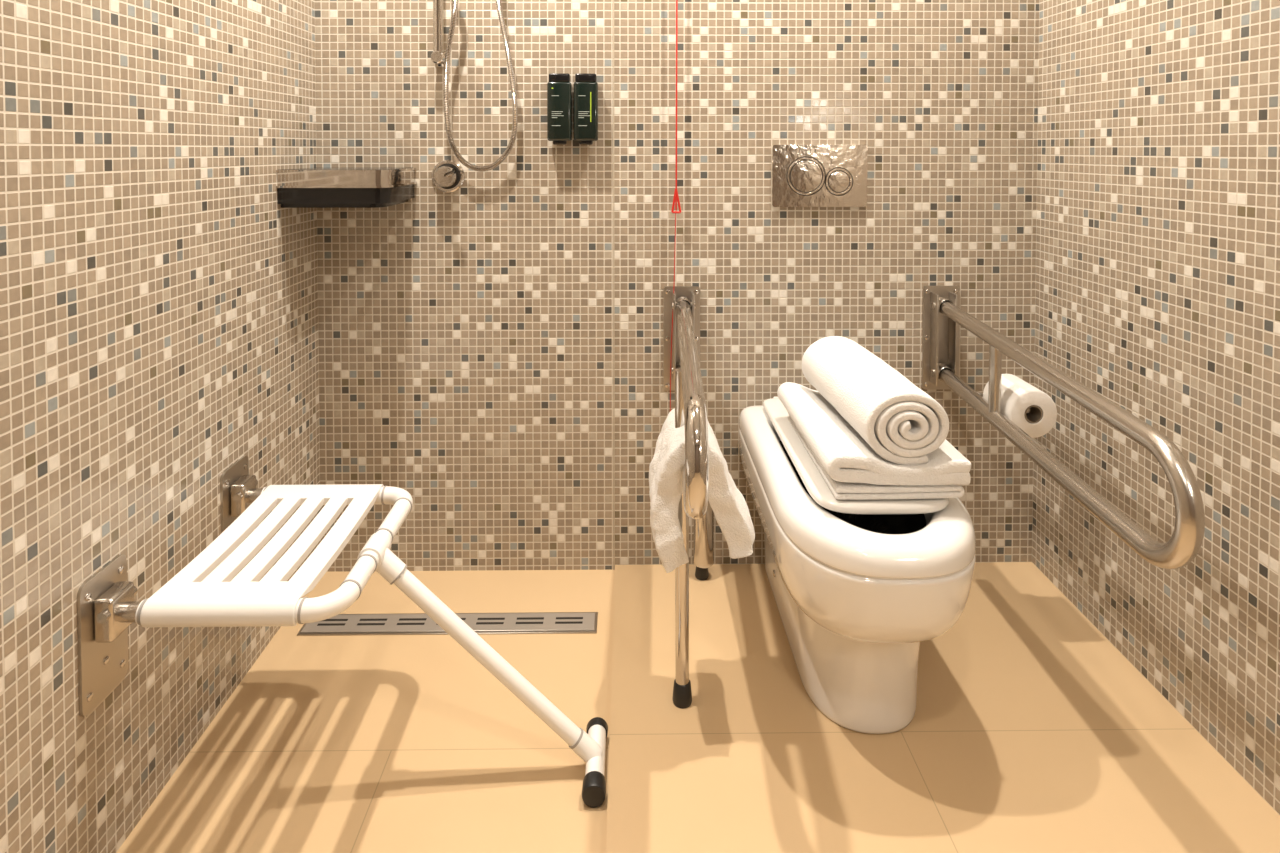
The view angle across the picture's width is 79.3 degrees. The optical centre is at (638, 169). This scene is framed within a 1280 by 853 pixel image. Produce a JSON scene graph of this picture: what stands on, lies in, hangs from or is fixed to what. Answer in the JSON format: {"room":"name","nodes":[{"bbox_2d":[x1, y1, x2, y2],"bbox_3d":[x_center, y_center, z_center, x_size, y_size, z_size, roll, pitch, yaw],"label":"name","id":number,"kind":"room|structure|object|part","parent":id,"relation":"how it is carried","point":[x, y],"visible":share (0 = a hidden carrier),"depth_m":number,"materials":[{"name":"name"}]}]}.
{"room":"accessible bathroom","nodes":[
{"label":"accessible bathroom","id":0,"kind":"room"},
{"bbox_2d":[0,0,320,852],"bbox_3d":[-0.857,-0.069,0.337,0.100,2.500,3.300,0,2,-1],"label":"wall","id":1,"kind":"structure","parent":0,"point":[159,298],"depth_m":1.26,"materials":[{"name":"tile"}]},
{"bbox_2d":[315,0,1038,571],"bbox_3d":[0.105,-0.114,2.049,2.070,2.500,0.100,0,2,-1],"label":"wall","id":2,"kind":"structure","parent":0,"point":[465,334],"depth_m":2.01,"materials":[{"name":"tile"}]},
{"bbox_2d":[276,167,416,207],"bbox_3d":[-0.698,0.041,1.877,0.258,0.088,0.231,0,2,-1],"label":"shower shelf","id":3,"kind":"object","parent":2,"relation":"attached to","point":[318,187],"visible":1,"depth_m":1.77,"materials":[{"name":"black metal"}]},
{"bbox_2d":[432,160,464,191],"bbox_3d":[-0.489,0.017,1.950,0.084,0.084,0.091,0,2,-1],"label":"shower valve","id":4,"kind":"object","parent":2,"relation":"attached to","point":[448,175],"depth_m":1.98,"materials":[{"name":"silver metal"}]},
{"bbox_2d":[431,0,517,171],"bbox_3d":[-0.423,-0.487,1.887,0.237,0.986,0.190,0,2,-1],"label":"shower hose","id":5,"kind":"object","parent":2,"relation":"attached to","point":[442,59],"visible":1,"depth_m":1.94,"materials":[{"name":"silver metal"}]},
{"bbox_2d":[547,73,571,144],"bbox_3d":[-0.199,-0.154,1.967,0.061,0.179,0.055,0,2,-1],"label":"soap dispenser","id":6,"kind":"object","parent":2,"relation":"attached to","point":[559,86],"visible":1,"depth_m":1.94,"materials":[{"name":"black plastic"}]},
{"bbox_2d":[574,73,597,144],"bbox_3d":[-0.132,-0.154,1.968,0.061,0.179,0.055,0,2,-1],"label":"soap dispenser","id":7,"kind":"object","parent":2,"relation":"attached to","point":[586,85],"visible":1,"depth_m":1.94,"materials":[{"name":"black plastic"}]},
{"bbox_2d":[613,0,614,569],"bbox_3d":[-0.063,-0.156,1.995,0.004,2.412,0.002,0,2,-1],"label":"trim","id":8,"kind":"structure","parent":2,"relation":"attached to","point":[613,0],"depth_m":2.01,"materials":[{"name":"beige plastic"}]},
{"bbox_2d":[663,286,708,708],"bbox_3d":[0.117,0.681,1.611,0.100,0.735,0.818,0,2,-1],"label":"grab bar","id":9,"kind":"object","parent":2,"relation":"attached to","point":[686,378],"visible":1,"depth_m":1.51,"materials":[{"name":"silver metal"}]},
{"bbox_3d":[0.114,0.439,2.011,0.095,0.272,0.006,0,2,-1],"label":"wall plate","id":10,"kind":"part","parent":9,"relation":"part of","materials":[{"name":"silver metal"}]},
{"bbox_3d":[0.086,0.705,1.515,0.029,0.630,0.027,0,2,-1],"label":"leg rod","id":11,"kind":"part","parent":9,"relation":"part of","materials":[{"name":"silver metal"}]},
{"bbox_2d":[649,408,754,572],"bbox_3d":[0.121,0.615,1.508,0.198,0.252,0.200,0,2,-1],"label":"hand towel","id":12,"kind":"object","parent":9,"relation":"hanging from","point":[730,509],"visible":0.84,"depth_m":1.42,"materials":[{"name":"white fabric"}]},
{"bbox_2d":[772,145,867,206],"bbox_3d":[0.470,0.015,2.000,0.246,0.161,0.016,0,2,-1],"label":"flush plate","id":13,"kind":"object","parent":2,"relation":"attached to","point":[802,175],"visible":1,"depth_m":1.99,"materials":[{"name":"silver metal"}]},
{"bbox_2d":[922,286,1204,568],"bbox_3d":[0.811,0.457,1.560,0.121,0.285,0.926,0,2,-1],"label":"grab bar","id":14,"kind":"object","parent":2,"relation":"attached to","point":[942,314],"visible":0.96,"depth_m":1.43,"materials":[{"name":"silver metal"}]},
{"bbox_3d":[0.792,0.438,2.020,0.095,0.272,0.006,0,2,-1],"label":"wall plate","id":15,"kind":"part","parent":14,"relation":"part of","materials":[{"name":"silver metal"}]},
{"bbox_2d":[983,374,1056,437],"bbox_3d":[0.864,0.532,1.752,0.106,0.106,0.132,0,2,-1],"label":"toilet paper roll","id":16,"kind":"object","parent":14,"relation":"on","point":[1018,396],"visible":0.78,"depth_m":1.69,"materials":[{"name":"white paper"}]},
{"bbox_2d":[116,562,1279,852],"bbox_3d":[0.127,1.130,0.381,1.870,0.100,3.300,0,2,-1],"label":"floor","id":17,"kind":"structure","parent":0,"point":[1029,731],"depth_m":1.42,"materials":[{"name":"tile"}]},
{"bbox_2d":[77,456,607,807],"bbox_3d":[-0.438,0.834,1.384,0.766,0.464,0.499,0,2,-1],"label":"shower seat","id":18,"kind":"object","parent":17,"relation":"on","point":[220,587],"visible":1,"depth_m":1.31,"materials":[{"name":"white plastic"}]},
{"bbox_3d":[-0.816,0.706,1.178,0.005,0.197,0.104,0,2,-1],"label":"mount plate","id":19,"kind":"part","parent":18,"relation":"part of","materials":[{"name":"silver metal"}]},
{"bbox_3d":[-0.821,0.696,1.573,0.005,0.197,0.104,0,2,-1],"label":"mount plate","id":20,"kind":"part","parent":18,"relation":"part of","materials":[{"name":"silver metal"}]},
{"bbox_3d":[-0.636,0.667,1.377,0.230,0.038,0.436,0,2,-1],"label":"slatted panel","id":21,"kind":"part","parent":18,"relation":"part of","materials":[{"name":"white plastic"}]},
{"bbox_2d":[376,548,405,582],"bbox_3d":[-0.442,0.691,1.356,0.066,0.065,0.038,0,2,-1],"label":"pipe fitting","id":22,"kind":"object","parent":18,"relation":"attached to","point":[390,567],"depth_m":1.34,"materials":[{"name":"white plastic"}]},
{"bbox_2d":[297,612,597,635],"bbox_3d":[-0.435,1.053,1.794,0.680,0.005,0.078,0,2,-1],"label":"floor drain","id":23,"kind":"object","parent":17,"relation":"on","point":[533,622],"visible":0.82,"depth_m":1.78,"materials":[{"name":"silver metal"}]},
{"bbox_2d":[693,501,713,580],"bbox_3d":[0.167,0.832,1.965,0.052,0.413,0.052,0,2,-1],"label":"toilet brush","id":24,"kind":"object","parent":17,"relation":"on","point":[703,528],"visible":0.43,"depth_m":1.95,"materials":[{"name":"silver metal"}]},
{"bbox_2d":[739,396,975,733],"bbox_3d":[0.444,0.819,1.656,0.362,0.456,0.736,0,2,-1],"label":"toilet","id":25,"kind":"object","parent":17,"relation":"on","point":[857,586],"visible":0.75,"depth_m":1.42,"materials":[{"name":"white ceramic"}]},
{"bbox_3d":[0.444,0.721,1.615,0.217,0.130,0.505,0,2,-1],"label":"bowl interior","id":26,"kind":"part","parent":25,"relation":"part of","materials":[{"name":"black ceramic"}]},
{"bbox_3d":[0.448,0.601,1.683,0.258,0.022,0.609,0,2,-1],"label":"seat lid","id":27,"kind":"part","parent":25,"relation":"part of","materials":[{"name":"white plastic"}]},
{"bbox_2d":[788,413,963,499],"bbox_3d":[0.472,0.579,1.603,0.238,0.024,0.423,0,2,-1],"label":"bath towel","id":28,"kind":"object","parent":25,"relation":"on","point":[840,490],"visible":0.21,"depth_m":1.40,"materials":[{"name":"white fabric"}]},
{"bbox_2d":[777,382,970,484],"bbox_3d":[0.465,0.534,1.609,0.269,0.059,0.456,0,2,-1],"label":"folded towel","id":29,"kind":"object","parent":28,"relation":"on","point":[840,449],"visible":0.6,"depth_m":1.41,"materials":[{"name":"white fabric"}]},
{"bbox_2d":[802,336,948,464],"bbox_3d":[0.471,0.461,1.595,0.153,0.142,0.421,0,2,-5],"label":"rolled towel","id":30,"kind":"object","parent":29,"relation":"on","point":[902,423],"visible":1,"depth_m":1.43,"materials":[{"name":"white fabric"}]},
{"bbox_2d":[1032,0,1279,814],"bbox_3d":[1.112,-0.070,0.363,0.100,2.500,3.300,0,2,-1],"label":"wall","id":31,"kind":"structure","parent":0,"point":[1157,289],"depth_m":1.51,"materials":[{"name":"tile"}]},
{"bbox_3d":[0.127,-1.369,0.316,2.070,0.100,3.500,0,2,-1],"label":"ceiling","id":32,"kind":"structure","parent":0,"visible":0},
{"bbox_2d":[670,0,680,410],"bbox_3d":[0.099,-0.342,1.963,0.060,2.040,0.060,0,2,-1],"label":"pull cord","id":33,"kind":"object","parent":32,"relation":"hanging from","point":[676,197],"visible":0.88,"depth_m":1.97,"materials":[{"name":"red fabric"}]},
{"bbox_3d":[0.089,0.393,1.983,0.016,0.570,0.004,0,2,-1],"label":"cord","id":34,"kind":"part","parent":33,"relation":"part of","materials":[{"name":"red fabric"}]},
{"bbox_3d":[0.092,0.078,1.974,0.015,0.061,0.006,0,2,-1],"label":"handle","id":35,"kind":"part","parent":33,"relation":"part of","materials":[{"name":"red plastic"}]},
{"bbox_3d":[0.098,-0.626,1.956,0.006,1.470,0.004,0,2,-1],"label":"cord","id":36,"kind":"part","parent":33,"relation":"part of","materials":[{"name":"red fabric"}]},
{"bbox_3d":[0.103,0.078,1.974,0.017,0.061,0.006,0,2,-1],"label":"handle","id":37,"kind":"part","parent":33,"relation":"part of","materials":[{"name":"red plastic"}]}
]}

